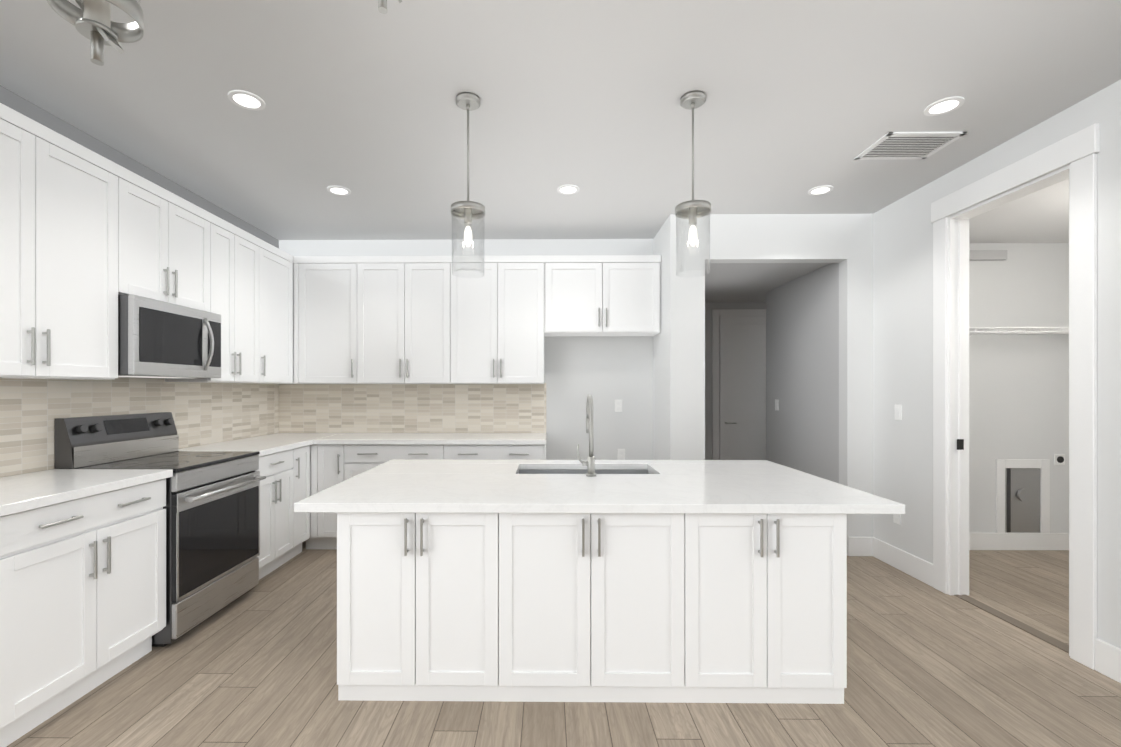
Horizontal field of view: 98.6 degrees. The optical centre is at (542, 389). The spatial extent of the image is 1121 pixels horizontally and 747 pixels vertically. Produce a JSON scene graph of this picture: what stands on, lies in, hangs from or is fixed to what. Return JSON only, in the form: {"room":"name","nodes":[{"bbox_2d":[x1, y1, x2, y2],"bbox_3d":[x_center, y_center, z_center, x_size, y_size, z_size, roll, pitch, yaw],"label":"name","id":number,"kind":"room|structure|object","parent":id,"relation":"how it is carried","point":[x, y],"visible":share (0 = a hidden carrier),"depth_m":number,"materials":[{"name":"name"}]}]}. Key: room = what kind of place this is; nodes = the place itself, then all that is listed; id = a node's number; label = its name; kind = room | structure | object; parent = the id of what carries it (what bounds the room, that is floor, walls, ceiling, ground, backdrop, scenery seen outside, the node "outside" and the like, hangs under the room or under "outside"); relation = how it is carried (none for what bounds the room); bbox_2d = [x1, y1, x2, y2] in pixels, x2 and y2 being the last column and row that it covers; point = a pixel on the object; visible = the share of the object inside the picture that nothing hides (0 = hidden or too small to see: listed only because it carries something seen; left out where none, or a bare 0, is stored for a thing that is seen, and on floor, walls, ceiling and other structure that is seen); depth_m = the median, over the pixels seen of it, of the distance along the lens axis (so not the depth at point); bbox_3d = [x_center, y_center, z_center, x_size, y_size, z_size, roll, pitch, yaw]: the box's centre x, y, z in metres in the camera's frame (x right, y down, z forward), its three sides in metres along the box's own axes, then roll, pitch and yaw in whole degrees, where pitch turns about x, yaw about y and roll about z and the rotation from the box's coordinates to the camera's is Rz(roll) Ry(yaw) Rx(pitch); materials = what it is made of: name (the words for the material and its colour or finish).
{"room":"kitchen","nodes":[
{"label":"kitchen","id":0,"kind":"room"},
{"bbox_2d":[0,85,278,248],"bbox_3d":[-2.729,-0.043,-0.400,0.124,2.875,10.570,0,0,1],"label":"wall","id":1,"kind":"structure","parent":0,"point":[19,104],"depth_m":2.97,"materials":[{"name":"paint"}]},
{"bbox_2d":[0,103,55,378],"bbox_3d":[-2.476,-0.640,2.018,0.320,1.170,0.484,0,0,1],"label":"upper cabinet","id":2,"kind":"object","parent":1,"relation":"attached to","point":[27,146],"depth_m":2.16,"materials":[{"name":"white wood"}]},
{"bbox_2d":[56,132,131,379],"bbox_3d":[-2.472,-0.640,2.412,0.320,1.170,0.544,0,0,1],"label":"upper cabinet","id":3,"kind":"object","parent":1,"relation":"attached to","point":[88,236],"depth_m":2.46,"materials":[{"name":"white wood"}]},
{"bbox_2d":[0,377,279,476],"bbox_3d":[-2.629,0.165,3.240,0.008,0.540,3.050,0,0,1],"label":"backsplash","id":4,"kind":"structure","parent":1,"relation":"attached to","point":[31,410],"depth_m":3.03,"materials":[{"name":"tile"}]},
{"bbox_2d":[132,172,179,304],"bbox_3d":[-2.467,-0.875,2.825,0.320,0.700,0.403,0,0,1],"label":"upper cabinet","id":5,"kind":"object","parent":1,"relation":"attached to","point":[155,209],"depth_m":2.88,"materials":[{"name":"white wood"}]},
{"bbox_2d":[118,295,220,377],"bbox_3d":[-2.400,-0.297,2.980,0.465,0.443,0.706,0,0,1],"label":"microwave","id":6,"kind":"object","parent":5,"relation":"attached to","point":[159,339],"visible":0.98,"depth_m":2.85,"materials":[{"name":"silver metal"}]},
{"bbox_2d":[180,197,215,312],"bbox_3d":[-2.464,-0.875,3.122,0.320,0.700,0.431,0,0,1],"label":"upper cabinet","id":7,"kind":"object","parent":1,"relation":"attached to","point":[197,225],"depth_m":3.22,"materials":[{"name":"white wood"}]},
{"bbox_2d":[165,216,243,382],"bbox_3d":[-2.461,-0.640,3.463,0.320,1.170,0.370,0,0,1],"label":"upper cabinet","id":8,"kind":"object","parent":1,"relation":"attached to","point":[229,238],"depth_m":3.55,"materials":[{"name":"white wood"}]},
{"bbox_2d":[244,231,255,382],"bbox_3d":[-2.458,-0.640,3.749,0.320,1.170,0.419,0,0,1],"label":"upper cabinet","id":9,"kind":"object","parent":1,"relation":"attached to","point":[249,239],"depth_m":3.79,"materials":[{"name":"white wood"}]},
{"bbox_2d":[248,237,295,383],"bbox_3d":[-2.431,-0.640,4.142,0.366,1.170,0.594,0,0,1],"label":"upper cabinet","id":10,"kind":"object","parent":1,"relation":"attached to","point":[275,268],"depth_m":4.15,"materials":[{"name":"white wood"}]},
{"bbox_2d":[279,239,652,459],"bbox_3d":[-0.767,-0.042,4.805,3.700,2.875,0.120,0,0,1],"label":"wall","id":11,"kind":"structure","parent":0,"point":[605,372],"depth_m":4.73,"materials":[{"name":"paint"}]},
{"bbox_2d":[296,256,363,383],"bbox_3d":[-1.976,-0.640,4.548,0.667,1.170,0.397,0,0,1],"label":"upper cabinet","id":12,"kind":"object","parent":11,"relation":"attached to","point":[329,289],"depth_m":4.42,"materials":[{"name":"white wood"}]},
{"bbox_2d":[364,256,411,383],"bbox_3d":[-1.484,-0.640,4.575,0.558,1.170,0.333,0,0,1],"label":"upper cabinet","id":13,"kind":"object","parent":11,"relation":"attached to","point":[387,279],"depth_m":4.42,"materials":[{"name":"white wood"}]},
{"bbox_2d":[280,383,545,432],"bbox_3d":[-1.278,0.165,4.746,2.620,0.540,0.008,0,0,1],"label":"backsplash","id":14,"kind":"structure","parent":11,"relation":"attached to","point":[304,408],"depth_m":4.74,"materials":[{"name":"tile"}]},
{"bbox_2d":[412,256,459,383],"bbox_3d":[-1.055,-0.640,4.571,0.541,1.170,0.333,0,0,1],"label":"upper cabinet","id":15,"kind":"object","parent":11,"relation":"attached to","point":[435,289],"depth_m":4.41,"materials":[{"name":"white wood"}]},
{"bbox_2d":[460,256,503,383],"bbox_3d":[-0.629,-0.640,4.566,0.553,1.170,0.333,0,0,1],"label":"upper cabinet","id":16,"kind":"object","parent":11,"relation":"attached to","point":[481,297],"depth_m":4.41,"materials":[{"name":"white wood"}]},
{"bbox_2d":[504,255,551,383],"bbox_3d":[-0.196,-0.640,4.562,0.557,1.170,0.333,0,0,1],"label":"upper cabinet","id":17,"kind":"object","parent":11,"relation":"attached to","point":[527,278],"depth_m":4.40,"materials":[{"name":"white wood"}]},
{"bbox_2d":[552,255,611,335],"bbox_3d":[0.307,-0.873,4.556,0.593,0.703,0.333,0,0,1],"label":"upper cabinet","id":18,"kind":"object","parent":11,"relation":"attached to","point":[581,284],"depth_m":4.40,"materials":[{"name":"white wood"}]},
{"bbox_2d":[615,400,621,411],"bbox_3d":[0.741,0.158,4.725,0.075,0.120,0.008,0,0,1],"label":"outlet","id":19,"kind":"object","parent":11,"relation":"attached to","point":[618,405],"visible":1,"depth_m":4.72,"materials":[{"name":"white plastic"}]},
{"bbox_2d":[617,449,624,459],"bbox_3d":[0.767,0.641,4.725,0.075,0.120,0.008,0,0,1],"label":"outlet","id":20,"kind":"object","parent":11,"relation":"attached to","point":[620,454],"visible":0.92,"depth_m":4.72,"materials":[{"name":"white plastic"}]},
{"bbox_2d":[608,255,660,335],"bbox_3d":[0.780,-0.873,4.551,0.594,0.703,0.333,0,0,1],"label":"upper cabinet","id":21,"kind":"object","parent":11,"relation":"attached to","point":[636,279],"depth_m":4.39,"materials":[{"name":"white wood"}]},
{"bbox_2d":[0,0,1120,239],"bbox_3d":[1.202,-1.540,0.394,8.330,0.120,12.600,0,0,1],"label":"ceiling","id":22,"kind":"structure","parent":0,"point":[584,96],"depth_m":2.43,"materials":[{"name":"paint"}]},
{"bbox_2d":[47,0,401,65],"bbox_3d":[-0.690,-1.051,0.714,1.137,0.857,0.796,0,0,1],"label":"chandelier","id":23,"kind":"object","parent":22,"relation":"hanging from","point":[94,24],"visible":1,"depth_m":0.91,"materials":[{"name":"silver metal"}]},
{"bbox_2d":[228,90,264,110],"bbox_3d":[-1.512,-1.476,2.459,0.164,0.008,0.164,0,0,1],"label":"recessed light","id":24,"kind":"object","parent":22,"relation":"in","point":[246,100],"visible":1,"depth_m":2.45,"materials":[{"name":"white plastic"}]},
{"bbox_2d":[327,186,350,195],"bbox_3d":[-1.513,-1.476,3.573,0.164,0.008,0.164,0,0,1],"label":"recessed light","id":25,"kind":"object","parent":22,"relation":"in","point":[340,190],"visible":1,"depth_m":3.56,"materials":[{"name":"white plastic"}]},
{"bbox_2d":[451,92,484,277],"bbox_3d":[-0.382,-1.033,2.455,0.175,0.892,0.175,0,0,1],"label":"pendant light","id":26,"kind":"object","parent":22,"relation":"hanging from","point":[468,211],"visible":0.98,"depth_m":2.44,"materials":[{"name":"clear glass"}]},
{"bbox_2d":[557,184,578,194],"bbox_3d":[0.186,-1.476,3.555,0.164,0.008,0.164,0,0,1],"label":"recessed light","id":27,"kind":"object","parent":22,"relation":"in","point":[568,189],"visible":1,"depth_m":3.55,"materials":[{"name":"white plastic"}]},
{"bbox_2d":[675,91,710,277],"bbox_3d":[0.760,-1.033,2.443,0.175,0.892,0.175,0,0,1],"label":"pendant light","id":28,"kind":"object","parent":22,"relation":"hanging from","point":[692,210],"visible":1,"depth_m":2.43,"materials":[{"name":"clear glass"}]},
{"bbox_2d":[808,185,832,194],"bbox_3d":[2.056,-1.476,3.569,0.164,0.008,0.164,0,0,1],"label":"recessed light","id":29,"kind":"object","parent":22,"relation":"in","point":[821,190],"visible":1,"depth_m":3.56,"materials":[{"name":"white plastic"}]},
{"bbox_2d":[854,132,966,159],"bbox_3d":[2.208,-1.474,2.917,0.450,0.011,0.314,0,0,1],"label":"ceiling vent","id":30,"kind":"object","parent":22,"relation":"in","point":[904,145],"visible":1,"depth_m":2.91,"materials":[{"name":"white plastic"}]},
{"bbox_2d":[924,96,964,115],"bbox_3d":[2.089,-1.476,2.511,0.164,0.008,0.164,0,0,1],"label":"recessed light","id":31,"kind":"object","parent":22,"relation":"in","point":[944,106],"visible":1,"depth_m":2.51,"materials":[{"name":"white plastic"}]},
{"bbox_2d":[6,541,1120,746],"bbox_3d":[1.202,1.455,0.394,8.330,0.120,12.600,0,0,1],"label":"floor","id":32,"kind":"structure","parent":0,"point":[927,665],"depth_m":2.18,"materials":[{"name":"brown wood"}]},
{"bbox_2d":[0,477,169,746],"bbox_3d":[-2.324,0.930,2.170,0.619,0.930,0.812,0,0,1],"label":"base cabinet","id":33,"kind":"object","parent":32,"relation":"on","point":[82,582],"depth_m":2.09,"materials":[{"name":"white wood"}]},
{"bbox_2d":[0,469,172,516],"bbox_3d":[-2.306,0.445,2.162,0.654,0.040,0.827,0,0,1],"label":"countertop","id":34,"kind":"structure","parent":33,"relation":"on","point":[19,493],"depth_m":2.18,"materials":[{"name":"white stone"}]},
{"bbox_2d":[55,412,265,646],"bbox_3d":[-2.258,0.775,2.955,0.726,1.240,0.740,0,0,1],"label":"range","id":35,"kind":"object","parent":32,"relation":"on","point":[212,507],"visible":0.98,"depth_m":2.83,"materials":[{"name":"silver metal"}]},
{"bbox_2d":[255,449,291,579],"bbox_3d":[-2.308,0.930,3.625,0.619,0.930,0.578,0,0,1],"label":"base cabinet","id":36,"kind":"object","parent":32,"relation":"on","point":[275,490],"depth_m":3.61,"materials":[{"name":"white wood"}]},
{"bbox_2d":[179,433,331,456],"bbox_3d":[-2.287,0.445,4.042,0.654,0.040,1.414,0,0,1],"label":"countertop","id":37,"kind":"structure","parent":36,"relation":"on","point":[277,442],"depth_m":3.81,"materials":[{"name":"white stone"}]},
{"bbox_2d":[292,441,315,557],"bbox_3d":[-2.276,0.930,3.979,0.676,0.930,0.342,0,0,1],"label":"base cabinet","id":38,"kind":"object","parent":32,"relation":"on","point":[303,456],"depth_m":4.03,"materials":[{"name":"white wood"}]},
{"bbox_2d":[316,441,351,548],"bbox_3d":[-1.826,0.930,4.407,0.370,0.930,0.675,0,0,1],"label":"base cabinet","id":39,"kind":"object","parent":32,"relation":"on","point":[333,458],"depth_m":4.13,"materials":[{"name":"white wood"}]},
{"bbox_2d":[312,433,545,444],"bbox_3d":[-0.962,0.445,4.409,1.987,0.040,0.654,0,0,1],"label":"countertop","id":40,"kind":"structure","parent":39,"relation":"on","point":[356,438],"depth_m":4.20,"materials":[{"name":"white stone"}]},
{"bbox_2d":[352,445,451,476],"bbox_3d":[-1.270,0.930,4.430,0.971,0.930,0.618,0,0,1],"label":"base cabinet","id":41,"kind":"object","parent":32,"relation":"on","point":[364,457],"depth_m":4.12,"materials":[{"name":"white wood"}]},
{"bbox_2d":[452,445,545,459],"bbox_3d":[-0.440,0.930,4.421,0.935,0.930,0.618,0,0,1],"label":"base cabinet","id":42,"kind":"object","parent":32,"relation":"on","point":[459,452],"depth_m":4.11,"materials":[{"name":"white wood"}]},
{"bbox_2d":[326,511,857,703],"bbox_3d":[0.215,0.965,2.730,2.264,0.860,1.270,0,0,1],"label":"kitchen island","id":43,"kind":"object","parent":32,"relation":"on","point":[686,581],"depth_m":2.13,"materials":[{"name":"white wood"}]},
{"bbox_2d":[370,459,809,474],"bbox_3d":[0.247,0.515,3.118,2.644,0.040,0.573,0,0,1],"label":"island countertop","id":44,"kind":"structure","parent":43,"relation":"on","point":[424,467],"depth_m":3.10,"materials":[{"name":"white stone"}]},
{"bbox_2d":[518,467,653,474],"bbox_3d":[0.267,0.632,3.028,0.878,0.218,0.417,0,0,1],"label":"sink","id":45,"kind":"object","parent":44,"relation":"in","point":[521,470],"depth_m":3.23,"materials":[{"name":"silver metal"}]},
{"bbox_2d":[294,471,904,513],"bbox_3d":[0.241,0.515,2.458,2.644,0.040,0.747,0,0,1],"label":"island countertop","id":46,"kind":"structure","parent":43,"relation":"on","point":[371,490],"depth_m":2.27,"materials":[{"name":"white stone"}]},
{"bbox_2d":[577,394,595,476],"bbox_3d":[0.252,0.260,2.849,0.112,0.468,0.217,0,0,1],"label":"faucet","id":47,"kind":"object","parent":46,"relation":"on","point":[589,463],"visible":1,"depth_m":2.76,"materials":[{"name":"silver metal"}]},
{"bbox_2d":[954,595,1068,652],"bbox_3d":[2.823,1.392,2.895,0.080,0.006,0.745,0,0,1],"label":"threshold","id":48,"kind":"object","parent":32,"relation":"on","point":[1024,627],"visible":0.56,"depth_m":2.86,"materials":[{"name":"wood"}]},
{"bbox_2d":[653,214,708,459],"bbox_3d":[1.233,-0.042,5.129,0.291,2.875,2.130,0,0,1],"label":"wall","id":49,"kind":"structure","parent":0,"point":[681,349],"depth_m":4.07,"materials":[{"name":"paint"}]},
{"bbox_2d":[712,309,765,459],"bbox_3d":[2.655,0.183,6.169,0.966,2.424,0.020,0,0,1],"label":"door frame","id":50,"kind":"structure","parent":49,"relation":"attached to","point":[716,313],"depth_m":6.16,"materials":[{"name":"paint"}]},
{"bbox_2d":[719,316,765,459],"bbox_3d":[2.654,0.226,6.137,0.786,2.329,0.078,0,0,1],"label":"hall door","id":51,"kind":"structure","parent":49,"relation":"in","point":[742,387],"depth_m":6.16,"materials":[{"name":"paint"}]},
{"bbox_2d":[709,214,872,555],"bbox_3d":[2.136,-0.042,4.115,1.520,2.875,0.120,0,0,1],"label":"wall","id":52,"kind":"structure","parent":0,"point":[819,356],"depth_m":4.13,"materials":[{"name":"paint"}]},
{"bbox_2d":[775,399,778,409],"bbox_3d":[2.569,0.167,5.294,0.009,0.120,0.075,0,0,1],"label":"light switch","id":53,"kind":"object","parent":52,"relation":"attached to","point":[776,404],"visible":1,"depth_m":5.29,"materials":[{"name":"white plastic"}]},
{"bbox_2d":[705,250,1006,301],"bbox_3d":[2.698,-1.165,5.174,2.639,0.080,2.010,0,0,1],"label":"ceiling","id":54,"kind":"structure","parent":0,"point":[740,282],"depth_m":4.79,"materials":[{"name":"paint"}]},
{"bbox_2d":[873,80,1120,648],"bbox_3d":[2.822,-0.043,2.803,0.120,2.875,2.490,0,0,1],"label":"wall","id":55,"kind":"structure","parent":0,"point":[903,326],"depth_m":3.46,"materials":[{"name":"paint"}]},
{"bbox_2d":[893,514,900,524],"bbox_3d":[2.768,0.987,3.768,0.008,0.120,0.075,0,0,1],"label":"electrical outlet","id":56,"kind":"object","parent":55,"relation":"attached to","point":[897,518],"visible":0.73,"depth_m":3.76,"materials":[{"name":"white plastic"}]},
{"bbox_2d":[895,404,901,419],"bbox_3d":[2.768,0.176,3.755,0.009,0.120,0.075,0,0,1],"label":"light switch","id":57,"kind":"object","parent":55,"relation":"attached to","point":[898,412],"visible":1,"depth_m":3.74,"materials":[{"name":"white plastic"}]},
{"bbox_2d":[868,537,932,586],"bbox_3d":[2.762,1.315,3.722,0.019,0.160,0.652,0,0,1],"label":"baseboard","id":58,"kind":"structure","parent":55,"relation":"attached to","point":[914,566],"depth_m":3.69,"materials":[{"name":"white wood"}]},
{"bbox_2d":[931,123,1099,669],"bbox_3d":[2.820,0.038,2.895,0.166,2.714,1.025,0,0,1],"label":"door frame","id":59,"kind":"structure","parent":55,"relation":"attached to","point":[1072,158],"depth_m":2.73,"materials":[{"name":"white wood"}]},
{"bbox_2d":[1095,638,1120,682],"bbox_3d":[2.706,1.315,-1.613,0.019,0.160,8.017,0,0,1],"label":"baseboard","id":60,"kind":"structure","parent":55,"relation":"attached to","point":[1107,659],"depth_m":2.33,"materials":[{"name":"white wood"}]},
{"bbox_2d":[969,243,1068,532],"bbox_3d":[3.948,-0.042,4.260,2.100,2.875,0.120,0,0,1],"label":"wall","id":61,"kind":"structure","parent":0,"point":[1018,396],"depth_m":4.18,"materials":[{"name":"paint"}]},
{"bbox_2d":[969,532,1068,549],"bbox_3d":[3.952,1.320,4.193,2.110,0.150,0.016,0,0,1],"label":"baseboard","id":62,"kind":"structure","parent":61,"relation":"attached to","point":[977,541],"depth_m":4.18,"materials":[{"name":"white wood"}]},
{"bbox_2d":[969,327,1068,371],"bbox_3d":[3.950,-0.325,3.993,2.094,0.339,0.404,0,0,1],"label":"wire closet shelf","id":63,"kind":"object","parent":61,"relation":"attached to","point":[1018,330],"visible":0.46,"depth_m":3.84,"materials":[{"name":"white metal"}]},
{"bbox_2d":[996,459,1049,532],"bbox_3d":[4.176,0.925,4.183,0.458,0.636,0.030,0,0,1],"label":"box","id":64,"kind":"object","parent":61,"relation":"attached to","point":[1022,495],"visible":1,"depth_m":4.19,"materials":[{"name":"grey wood"}]},
{"bbox_2d":[1054,454,1064,464],"bbox_3d":[4.497,0.607,4.189,0.090,0.090,0.012,0,0,1],"label":"outlet","id":65,"kind":"object","parent":61,"relation":"attached to","point":[1059,459],"visible":1,"depth_m":4.19,"materials":[{"name":"white plastic"}]},
{"bbox_2d":[969,179,1068,242],"bbox_3d":[3.939,-1.317,2.933,2.110,0.080,2.535,0,0,1],"label":"ceiling","id":66,"kind":"structure","parent":0,"point":[1041,216],"depth_m":3.63,"materials":[{"name":"paint"}]}
]}

